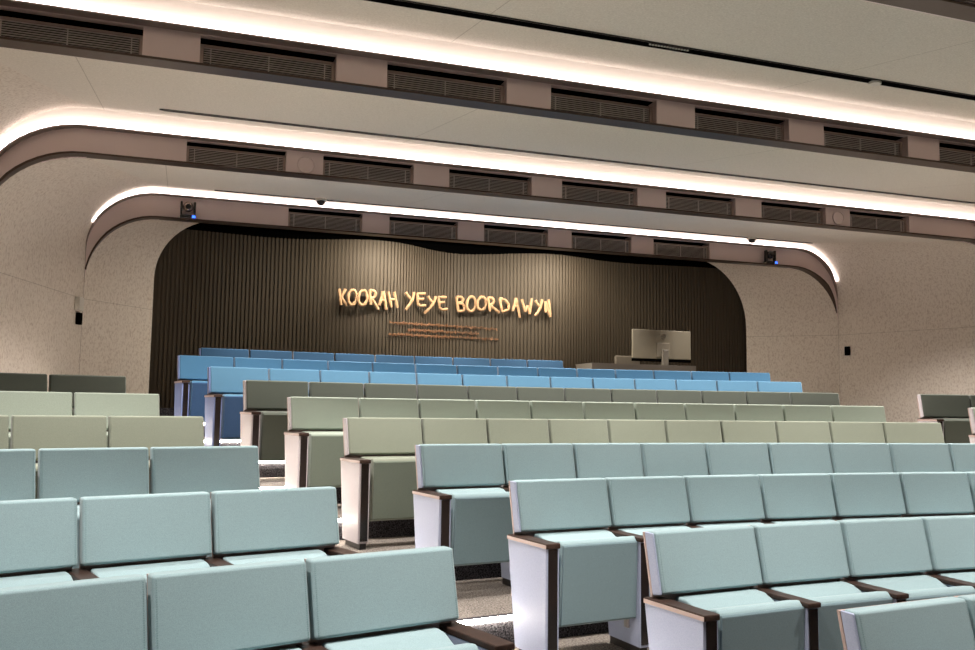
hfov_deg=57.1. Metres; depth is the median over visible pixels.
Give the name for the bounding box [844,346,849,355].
controller
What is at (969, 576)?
seat cushion
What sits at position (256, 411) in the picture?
lumbar cushion
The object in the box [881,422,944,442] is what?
seat
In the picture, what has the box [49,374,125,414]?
seat
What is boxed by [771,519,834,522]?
seat cushion
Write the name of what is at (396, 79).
ceiling vent
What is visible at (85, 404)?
seat
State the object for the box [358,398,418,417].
seat
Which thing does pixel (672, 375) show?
seat
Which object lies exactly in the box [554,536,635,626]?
seat cushion
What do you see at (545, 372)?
seat
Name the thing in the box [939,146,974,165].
ceiling vent
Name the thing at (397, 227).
ceiling vent
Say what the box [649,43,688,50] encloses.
insert
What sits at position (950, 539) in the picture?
seat
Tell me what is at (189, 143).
air vents
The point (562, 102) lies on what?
ceiling vent
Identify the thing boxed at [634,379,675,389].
seat
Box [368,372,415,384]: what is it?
seat
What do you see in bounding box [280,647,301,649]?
seat cushion
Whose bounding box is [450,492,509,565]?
seat cushion
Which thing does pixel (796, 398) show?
seat
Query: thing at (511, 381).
seat
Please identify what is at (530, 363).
seat
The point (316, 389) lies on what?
seat
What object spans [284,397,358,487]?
seat
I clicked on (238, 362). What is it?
seat
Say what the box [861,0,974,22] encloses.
trim
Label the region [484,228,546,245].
ceiling vent
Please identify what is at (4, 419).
seat
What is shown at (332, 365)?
seat
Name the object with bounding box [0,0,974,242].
ceiling
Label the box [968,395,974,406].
seat
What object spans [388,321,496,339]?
wall sign
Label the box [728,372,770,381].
seat
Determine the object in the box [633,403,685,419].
seat
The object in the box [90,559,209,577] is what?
seat cushion
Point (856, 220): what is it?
ceiling vent
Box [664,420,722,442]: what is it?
seat
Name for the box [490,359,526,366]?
seat
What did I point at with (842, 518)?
seat cushion
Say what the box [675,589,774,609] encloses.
seat cushion
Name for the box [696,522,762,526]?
seat cushion
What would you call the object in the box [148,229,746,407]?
wall
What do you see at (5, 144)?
light
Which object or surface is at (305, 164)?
round speaker
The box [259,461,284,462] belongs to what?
step light
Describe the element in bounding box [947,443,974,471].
seat
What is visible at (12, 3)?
trim
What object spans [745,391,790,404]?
seat
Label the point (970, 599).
seat
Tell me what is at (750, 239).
ceiling sensor
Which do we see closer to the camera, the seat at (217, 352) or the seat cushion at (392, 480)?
the seat cushion at (392, 480)
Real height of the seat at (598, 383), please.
0.945 m
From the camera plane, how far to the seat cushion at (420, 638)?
3.39 m
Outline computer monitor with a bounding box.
[632,329,690,364]
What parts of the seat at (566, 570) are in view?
panel, armrest, backrest, underside panel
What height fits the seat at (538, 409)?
0.945 m
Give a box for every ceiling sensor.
[315,198,326,204]
[747,237,756,242]
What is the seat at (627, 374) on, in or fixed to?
on the floor
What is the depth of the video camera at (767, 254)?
14.68 m
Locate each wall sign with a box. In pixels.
[338,288,551,317]
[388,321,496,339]
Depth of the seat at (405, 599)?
3.44 m
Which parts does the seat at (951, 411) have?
panel, backrest, underside panel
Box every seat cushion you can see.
[0,571,72,587]
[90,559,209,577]
[188,381,207,421]
[220,394,242,438]
[223,549,326,564]
[259,412,286,460]
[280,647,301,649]
[302,431,342,433]
[307,433,342,486]
[322,627,453,649]
[360,456,414,458]
[369,458,415,520]
[426,643,478,649]
[435,487,505,494]
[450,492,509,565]
[534,530,615,541]
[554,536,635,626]
[618,525,689,534]
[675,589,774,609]
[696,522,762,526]
[707,600,801,649]
[769,581,861,597]
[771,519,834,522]
[806,591,890,603]
[841,517,900,519]
[855,575,946,590]
[899,586,974,596]
[937,571,974,582]
[943,418,968,441]
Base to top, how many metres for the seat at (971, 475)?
0.945 m
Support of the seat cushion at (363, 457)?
on the seat at (379, 478)
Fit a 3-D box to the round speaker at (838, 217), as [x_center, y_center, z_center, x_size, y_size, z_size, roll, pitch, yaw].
[4.723,-1.442,12.070,0.194,0.194,0.018,3,-6,-19]
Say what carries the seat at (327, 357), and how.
on the floor
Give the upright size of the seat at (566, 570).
0.945 m
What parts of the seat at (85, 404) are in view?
backrest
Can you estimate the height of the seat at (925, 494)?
0.945 m
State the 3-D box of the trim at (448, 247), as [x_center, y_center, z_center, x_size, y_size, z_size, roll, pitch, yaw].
[-0.115,-0.036,14.584,12.200,4.200,0.936,3,-6,-19]
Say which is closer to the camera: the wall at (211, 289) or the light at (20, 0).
the light at (20, 0)
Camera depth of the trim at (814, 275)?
12.90 m
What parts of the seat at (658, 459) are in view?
backrest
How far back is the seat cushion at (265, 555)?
4.26 m
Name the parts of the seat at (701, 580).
panel, armrest, backrest, underside panel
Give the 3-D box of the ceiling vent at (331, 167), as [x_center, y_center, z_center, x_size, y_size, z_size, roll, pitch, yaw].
[-1.342,-1.704,10.041,1.020,0.235,0.060,3,-6,-19]
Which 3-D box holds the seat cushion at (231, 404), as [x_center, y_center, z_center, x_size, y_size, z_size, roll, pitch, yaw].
[-2.520,0.959,9.376,0.508,0.459,0.146,4,-7,-30]
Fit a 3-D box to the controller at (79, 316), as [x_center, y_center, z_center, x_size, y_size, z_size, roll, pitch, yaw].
[-5.059,-0.080,11.107,0.050,0.150,0.100,1,-5,-3]
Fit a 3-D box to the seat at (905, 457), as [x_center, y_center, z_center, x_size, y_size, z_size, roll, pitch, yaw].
[3.643,1.451,7.345,0.610,0.945,0.475,2,-6,-13]
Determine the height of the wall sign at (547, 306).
0.371 m
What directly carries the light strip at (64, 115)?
attached to the wall at (906, 310)
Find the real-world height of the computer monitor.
0.561 m
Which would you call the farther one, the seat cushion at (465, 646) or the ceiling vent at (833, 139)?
the ceiling vent at (833, 139)
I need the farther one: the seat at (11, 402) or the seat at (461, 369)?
the seat at (461, 369)
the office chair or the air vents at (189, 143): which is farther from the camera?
the office chair
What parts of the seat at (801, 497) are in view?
backrest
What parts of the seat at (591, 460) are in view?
backrest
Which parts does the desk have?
panel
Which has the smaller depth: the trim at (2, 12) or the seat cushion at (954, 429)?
the trim at (2, 12)
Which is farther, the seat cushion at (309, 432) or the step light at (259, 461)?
the step light at (259, 461)
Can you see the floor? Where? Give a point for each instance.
(487, 596)
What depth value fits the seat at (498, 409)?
8.63 m
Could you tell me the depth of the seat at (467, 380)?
10.88 m
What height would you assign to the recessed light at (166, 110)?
0.026 m
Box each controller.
[75,312,82,324]
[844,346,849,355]
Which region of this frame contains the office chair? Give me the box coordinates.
[615,355,639,363]
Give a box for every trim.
[0,0,974,144]
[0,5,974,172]
[0,10,974,150]
[0,36,974,172]
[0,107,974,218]
[0,128,974,245]
[0,151,974,244]
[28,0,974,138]
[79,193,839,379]
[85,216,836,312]
[92,186,840,281]
[159,408,173,415]
[186,223,716,267]
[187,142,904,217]
[204,439,239,445]
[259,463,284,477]
[265,486,341,503]
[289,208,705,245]
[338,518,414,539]
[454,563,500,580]
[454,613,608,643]
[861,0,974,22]
[866,0,974,21]
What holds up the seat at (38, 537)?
on the floor
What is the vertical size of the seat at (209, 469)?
0.945 m
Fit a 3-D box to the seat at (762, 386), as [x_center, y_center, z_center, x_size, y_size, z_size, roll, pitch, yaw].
[3.913,1.211,11.764,0.708,0.945,0.475,2,-6,-9]
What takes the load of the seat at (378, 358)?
on the floor
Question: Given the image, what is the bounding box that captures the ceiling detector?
[868,80,881,86]
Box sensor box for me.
[75,297,83,310]
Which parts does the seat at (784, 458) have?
backrest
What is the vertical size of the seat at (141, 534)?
0.945 m
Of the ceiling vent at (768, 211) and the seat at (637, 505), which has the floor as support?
the seat at (637, 505)
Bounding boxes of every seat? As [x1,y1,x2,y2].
[0,373,46,391]
[0,391,71,448]
[0,415,8,448]
[0,449,35,500]
[0,497,77,587]
[0,574,146,649]
[10,415,106,498]
[37,447,148,568]
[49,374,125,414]
[66,491,211,649]
[74,392,158,447]
[108,416,203,493]
[147,559,309,649]
[150,446,259,556]
[174,355,232,421]
[199,348,248,366]
[201,486,357,566]
[204,366,267,445]
[234,357,280,368]
[240,380,308,460]
[249,350,291,368]
[268,368,318,394]
[282,359,326,381]
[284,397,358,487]
[293,352,333,369]
[295,546,514,649]
[308,382,363,398]
[319,370,368,387]
[328,361,371,377]
[334,353,374,362]
[340,417,422,549]
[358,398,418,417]
[363,383,416,398]
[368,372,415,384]
[372,362,414,372]
[375,355,413,363]
[412,444,512,565]
[414,356,451,364]
[415,364,456,373]
[416,373,461,384]
[416,384,467,399]
[418,399,475,418]
[421,418,487,443]
[452,358,489,365]
[456,365,497,374]
[461,374,506,386]
[467,386,516,400]
[475,400,530,418]
[486,418,549,486]
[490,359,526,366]
[497,366,536,375]
[498,443,575,586]
[506,376,549,386]
[507,478,637,649]
[516,387,564,400]
[527,360,562,367]
[529,401,583,418]
[537,368,576,376]
[547,419,608,443]
[549,377,592,388]
[564,388,610,401]
[572,443,643,527]
[576,369,614,377]
[582,402,634,419]
[592,378,633,388]
[602,476,689,649]
[607,419,666,442]
[610,389,656,402]
[615,370,652,378]
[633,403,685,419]
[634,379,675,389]
[639,443,708,523]
[643,525,804,649]
[653,371,690,379]
[656,390,701,403]
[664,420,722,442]
[675,380,716,390]
[683,474,764,585]
[684,403,734,420]
[691,371,728,380]
[701,391,746,403]
[704,443,770,520]
[716,381,757,391]
[720,420,776,442]
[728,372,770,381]
[733,404,783,420]
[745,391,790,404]
[748,521,892,649]
[756,381,802,391]
[757,473,841,578]
[766,443,832,517]
[774,421,830,442]
[782,405,832,421]
[789,392,839,405]
[827,443,900,515]
[827,472,923,572]
[828,422,884,442]
[830,406,885,421]
[837,517,974,602]
[837,596,974,649]
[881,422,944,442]
[887,443,968,514]
[897,472,973,516]
[917,394,971,443]
[917,515,974,588]
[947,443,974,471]
[953,594,974,638]
[966,472,974,514]
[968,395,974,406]
[968,407,974,442]
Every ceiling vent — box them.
[0,15,142,54]
[186,144,285,170]
[200,43,334,80]
[288,211,361,231]
[323,158,412,183]
[387,69,503,102]
[389,220,457,238]
[449,172,529,194]
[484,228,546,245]
[551,92,652,122]
[562,183,635,205]
[572,235,630,252]
[654,242,708,258]
[666,194,732,214]
[695,112,783,139]
[761,204,822,223]
[824,130,902,155]
[850,213,906,231]
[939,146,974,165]
[955,0,974,4]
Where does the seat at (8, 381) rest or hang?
on the floor
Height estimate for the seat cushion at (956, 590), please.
0.459 m
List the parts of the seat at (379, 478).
panel, armrest, backrest, underside panel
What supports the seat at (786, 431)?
on the floor
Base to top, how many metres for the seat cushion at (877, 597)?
0.459 m
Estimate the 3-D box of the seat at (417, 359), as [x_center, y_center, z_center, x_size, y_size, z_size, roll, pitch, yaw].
[-0.745,0.913,12.715,0.610,0.945,0.475,3,-6,-21]
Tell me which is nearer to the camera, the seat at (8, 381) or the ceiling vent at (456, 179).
the seat at (8, 381)
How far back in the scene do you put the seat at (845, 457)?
7.37 m
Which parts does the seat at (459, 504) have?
panel, armrest, backrest, underside panel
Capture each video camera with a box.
[178,201,197,218]
[763,250,777,263]
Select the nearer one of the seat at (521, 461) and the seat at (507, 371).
the seat at (521, 461)
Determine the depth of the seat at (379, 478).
6.67 m
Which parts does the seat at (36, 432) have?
underside panel, backrest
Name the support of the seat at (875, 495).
on the floor
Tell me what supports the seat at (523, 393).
on the floor
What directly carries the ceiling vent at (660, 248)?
in the ceiling
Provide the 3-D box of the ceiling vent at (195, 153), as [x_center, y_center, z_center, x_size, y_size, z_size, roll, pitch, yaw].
[-2.677,-1.765,9.574,1.020,0.235,0.060,3,-6,-19]
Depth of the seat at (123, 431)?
6.09 m
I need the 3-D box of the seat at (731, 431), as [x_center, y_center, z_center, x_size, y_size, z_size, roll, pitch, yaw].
[2.442,1.347,8.141,0.610,0.945,0.475,2,-6,-16]
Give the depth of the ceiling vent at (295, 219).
12.45 m
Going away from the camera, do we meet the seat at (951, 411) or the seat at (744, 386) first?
the seat at (951, 411)
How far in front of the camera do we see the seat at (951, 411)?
11.02 m
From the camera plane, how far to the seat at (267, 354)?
11.95 m
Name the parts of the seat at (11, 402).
backrest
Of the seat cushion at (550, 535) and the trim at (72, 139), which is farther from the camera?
the trim at (72, 139)
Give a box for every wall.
[0,63,197,393]
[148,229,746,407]
[708,207,974,421]
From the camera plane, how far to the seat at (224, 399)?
9.28 m
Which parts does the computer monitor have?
mount plate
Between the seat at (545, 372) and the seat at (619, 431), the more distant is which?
the seat at (545, 372)
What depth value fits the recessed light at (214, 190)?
12.90 m
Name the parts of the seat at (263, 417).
panel, armrest, underside panel, backrest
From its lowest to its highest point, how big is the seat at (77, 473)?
0.945 m
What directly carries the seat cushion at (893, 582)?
on the seat at (890, 555)
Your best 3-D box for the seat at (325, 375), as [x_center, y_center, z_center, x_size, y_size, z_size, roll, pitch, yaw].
[-1.581,0.978,10.013,0.610,0.945,0.475,3,-6,-26]
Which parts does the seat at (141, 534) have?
armrest, backrest, underside panel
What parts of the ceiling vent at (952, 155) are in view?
frame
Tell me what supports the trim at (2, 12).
attached to the wall at (906, 310)
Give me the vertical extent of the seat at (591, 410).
0.945 m
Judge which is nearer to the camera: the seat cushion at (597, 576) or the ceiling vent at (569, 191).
the seat cushion at (597, 576)
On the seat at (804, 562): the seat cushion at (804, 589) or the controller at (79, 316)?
the seat cushion at (804, 589)
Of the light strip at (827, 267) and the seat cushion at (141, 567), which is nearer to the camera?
the seat cushion at (141, 567)
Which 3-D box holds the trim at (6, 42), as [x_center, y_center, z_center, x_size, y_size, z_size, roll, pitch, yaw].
[2.480,-0.407,8.123,14.932,2.600,0.160,3,-6,-19]
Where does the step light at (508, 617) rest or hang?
attached to the floor
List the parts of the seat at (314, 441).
panel, armrest, backrest, underside panel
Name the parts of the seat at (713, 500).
armrest, backrest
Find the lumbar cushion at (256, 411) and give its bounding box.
[256,411,286,411]
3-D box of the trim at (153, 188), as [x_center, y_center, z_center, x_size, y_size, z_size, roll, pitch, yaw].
[0.454,-1.239,13.268,11.625,0.661,0.127,3,-6,-19]
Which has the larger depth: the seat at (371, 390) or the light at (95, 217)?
the light at (95, 217)
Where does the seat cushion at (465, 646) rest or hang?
on the seat at (405, 599)
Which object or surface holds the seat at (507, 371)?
on the floor
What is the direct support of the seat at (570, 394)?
on the floor
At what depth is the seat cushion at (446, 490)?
6.04 m
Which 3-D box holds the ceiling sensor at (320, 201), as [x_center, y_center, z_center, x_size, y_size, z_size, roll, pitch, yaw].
[-2.220,-1.637,11.950,0.150,0.087,0.150,3,-6,-19]
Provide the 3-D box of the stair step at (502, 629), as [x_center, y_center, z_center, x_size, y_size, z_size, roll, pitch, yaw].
[2.950,1.754,4.778,17.331,0.167,3.077,3,-6,-19]
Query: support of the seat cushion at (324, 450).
on the seat at (314, 441)
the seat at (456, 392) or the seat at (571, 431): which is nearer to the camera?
the seat at (571, 431)
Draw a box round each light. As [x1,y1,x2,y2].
[0,123,974,219]
[20,0,973,138]
[92,192,837,280]
[159,109,974,203]
[204,440,239,441]
[214,190,811,243]
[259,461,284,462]
[260,487,284,488]
[364,0,974,100]
[457,615,512,624]
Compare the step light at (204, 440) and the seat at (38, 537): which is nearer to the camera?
the seat at (38, 537)
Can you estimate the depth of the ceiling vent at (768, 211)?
11.92 m
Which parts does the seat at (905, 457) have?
backrest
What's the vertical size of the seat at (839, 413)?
0.945 m
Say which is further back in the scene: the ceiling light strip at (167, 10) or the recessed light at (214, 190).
the recessed light at (214, 190)
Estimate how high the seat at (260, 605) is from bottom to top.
0.945 m
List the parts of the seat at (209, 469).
backrest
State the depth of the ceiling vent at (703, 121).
8.36 m
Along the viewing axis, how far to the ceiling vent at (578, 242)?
13.85 m
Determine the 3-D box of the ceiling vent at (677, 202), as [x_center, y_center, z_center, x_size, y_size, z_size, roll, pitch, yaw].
[2.685,-1.521,11.450,1.020,0.235,0.060,3,-6,-19]
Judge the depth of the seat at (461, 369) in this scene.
11.98 m
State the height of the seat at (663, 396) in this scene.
0.945 m
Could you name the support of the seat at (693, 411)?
on the floor
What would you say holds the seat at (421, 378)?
on the floor
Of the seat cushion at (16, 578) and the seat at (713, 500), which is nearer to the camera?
the seat cushion at (16, 578)
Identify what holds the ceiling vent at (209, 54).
in the ceiling
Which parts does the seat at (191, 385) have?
panel, underside panel, backrest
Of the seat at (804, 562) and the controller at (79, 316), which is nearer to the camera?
the seat at (804, 562)
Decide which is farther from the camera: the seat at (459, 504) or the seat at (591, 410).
the seat at (591, 410)
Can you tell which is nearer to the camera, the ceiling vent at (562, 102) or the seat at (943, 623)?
the seat at (943, 623)
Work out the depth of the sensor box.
11.04 m
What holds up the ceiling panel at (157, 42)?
attached to the wall at (906, 310)
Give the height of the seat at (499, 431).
0.945 m
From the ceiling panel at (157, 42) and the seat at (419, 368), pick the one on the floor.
the seat at (419, 368)
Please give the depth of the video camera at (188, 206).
11.69 m
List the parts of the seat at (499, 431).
backrest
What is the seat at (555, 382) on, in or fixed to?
on the floor
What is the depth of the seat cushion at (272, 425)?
8.35 m
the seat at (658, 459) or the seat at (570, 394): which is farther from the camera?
the seat at (570, 394)
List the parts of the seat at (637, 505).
armrest, panel, backrest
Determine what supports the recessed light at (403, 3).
in the ceiling
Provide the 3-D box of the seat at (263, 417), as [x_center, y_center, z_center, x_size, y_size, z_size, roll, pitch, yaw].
[-1.999,1.002,8.584,0.658,0.945,0.473,4,-6,-29]
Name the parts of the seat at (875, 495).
backrest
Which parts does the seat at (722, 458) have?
backrest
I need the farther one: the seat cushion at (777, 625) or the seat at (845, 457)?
the seat at (845, 457)
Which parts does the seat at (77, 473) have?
underside panel, backrest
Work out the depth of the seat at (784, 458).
7.21 m
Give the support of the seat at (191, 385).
on the floor
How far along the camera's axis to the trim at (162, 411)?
11.41 m
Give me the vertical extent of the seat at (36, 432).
0.945 m
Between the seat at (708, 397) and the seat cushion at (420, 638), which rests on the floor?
the seat at (708, 397)
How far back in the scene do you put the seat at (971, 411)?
9.98 m
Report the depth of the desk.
13.60 m
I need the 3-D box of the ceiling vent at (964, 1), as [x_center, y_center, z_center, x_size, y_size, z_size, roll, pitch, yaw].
[3.280,-2.051,5.857,1.020,0.235,0.060,3,-6,-19]
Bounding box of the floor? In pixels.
[204,437,648,649]
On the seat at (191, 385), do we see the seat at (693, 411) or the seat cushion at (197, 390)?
the seat cushion at (197, 390)
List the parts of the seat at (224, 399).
panel, underside panel, backrest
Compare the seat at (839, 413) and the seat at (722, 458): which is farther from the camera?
the seat at (839, 413)
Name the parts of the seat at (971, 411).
panel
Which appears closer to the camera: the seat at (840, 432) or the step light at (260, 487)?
the step light at (260, 487)
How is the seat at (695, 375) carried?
on the floor
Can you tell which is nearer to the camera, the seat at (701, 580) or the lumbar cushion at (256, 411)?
the seat at (701, 580)
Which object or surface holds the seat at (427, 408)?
on the floor
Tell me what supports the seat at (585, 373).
on the floor
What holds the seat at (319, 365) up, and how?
on the floor
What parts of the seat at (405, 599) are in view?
armrest, backrest, panel, armrest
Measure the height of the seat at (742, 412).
0.945 m
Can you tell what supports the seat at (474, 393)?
on the floor
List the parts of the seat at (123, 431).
backrest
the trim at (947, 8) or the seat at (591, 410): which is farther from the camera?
the seat at (591, 410)
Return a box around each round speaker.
[297,156,314,172]
[832,211,843,224]
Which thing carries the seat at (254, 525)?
on the floor
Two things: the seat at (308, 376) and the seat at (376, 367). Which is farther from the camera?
the seat at (376, 367)
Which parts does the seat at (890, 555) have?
armrest, panel, backrest, underside panel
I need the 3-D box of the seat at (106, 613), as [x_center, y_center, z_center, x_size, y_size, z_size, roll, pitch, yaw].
[-1.276,1.273,2.623,0.610,0.945,0.475,5,-7,-39]
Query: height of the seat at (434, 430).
0.945 m
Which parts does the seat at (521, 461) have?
armrest, panel, backrest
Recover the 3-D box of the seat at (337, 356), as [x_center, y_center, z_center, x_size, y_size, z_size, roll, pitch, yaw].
[-1.805,0.858,12.274,0.610,0.945,0.475,3,-6,-24]
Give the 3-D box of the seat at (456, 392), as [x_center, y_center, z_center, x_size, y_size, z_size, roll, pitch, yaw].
[-0.441,1.096,9.363,0.610,0.945,0.475,3,-6,-24]
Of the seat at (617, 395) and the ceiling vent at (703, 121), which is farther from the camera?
the seat at (617, 395)
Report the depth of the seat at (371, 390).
9.29 m
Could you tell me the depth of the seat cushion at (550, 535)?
5.14 m
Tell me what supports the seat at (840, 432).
on the floor
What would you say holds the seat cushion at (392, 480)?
on the seat at (379, 478)
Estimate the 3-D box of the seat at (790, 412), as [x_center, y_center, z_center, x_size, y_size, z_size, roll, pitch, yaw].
[3.463,1.322,9.501,0.610,0.945,0.475,2,-6,-12]
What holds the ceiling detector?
attached to the recessed light at (403, 3)
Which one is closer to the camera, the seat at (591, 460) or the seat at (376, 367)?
the seat at (591, 460)
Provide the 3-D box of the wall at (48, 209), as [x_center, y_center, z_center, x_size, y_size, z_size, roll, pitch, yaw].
[-4.012,-0.134,5.702,1.413,4.702,13.960,1,-6,-5]
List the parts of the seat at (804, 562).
armrest, panel, backrest, underside panel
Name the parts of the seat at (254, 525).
armrest, backrest, armrest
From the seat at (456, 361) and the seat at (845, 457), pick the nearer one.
the seat at (845, 457)
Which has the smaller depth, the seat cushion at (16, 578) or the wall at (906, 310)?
the seat cushion at (16, 578)
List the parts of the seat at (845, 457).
backrest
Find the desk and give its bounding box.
[575,363,695,371]
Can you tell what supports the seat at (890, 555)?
on the floor
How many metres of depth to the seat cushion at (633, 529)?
5.42 m
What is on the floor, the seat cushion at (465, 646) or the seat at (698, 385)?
the seat at (698, 385)
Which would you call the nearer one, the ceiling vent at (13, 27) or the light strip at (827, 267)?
the ceiling vent at (13, 27)
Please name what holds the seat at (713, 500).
on the floor
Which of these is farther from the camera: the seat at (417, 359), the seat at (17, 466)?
the seat at (417, 359)
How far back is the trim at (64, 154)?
10.15 m
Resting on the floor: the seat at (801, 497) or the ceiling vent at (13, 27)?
the seat at (801, 497)

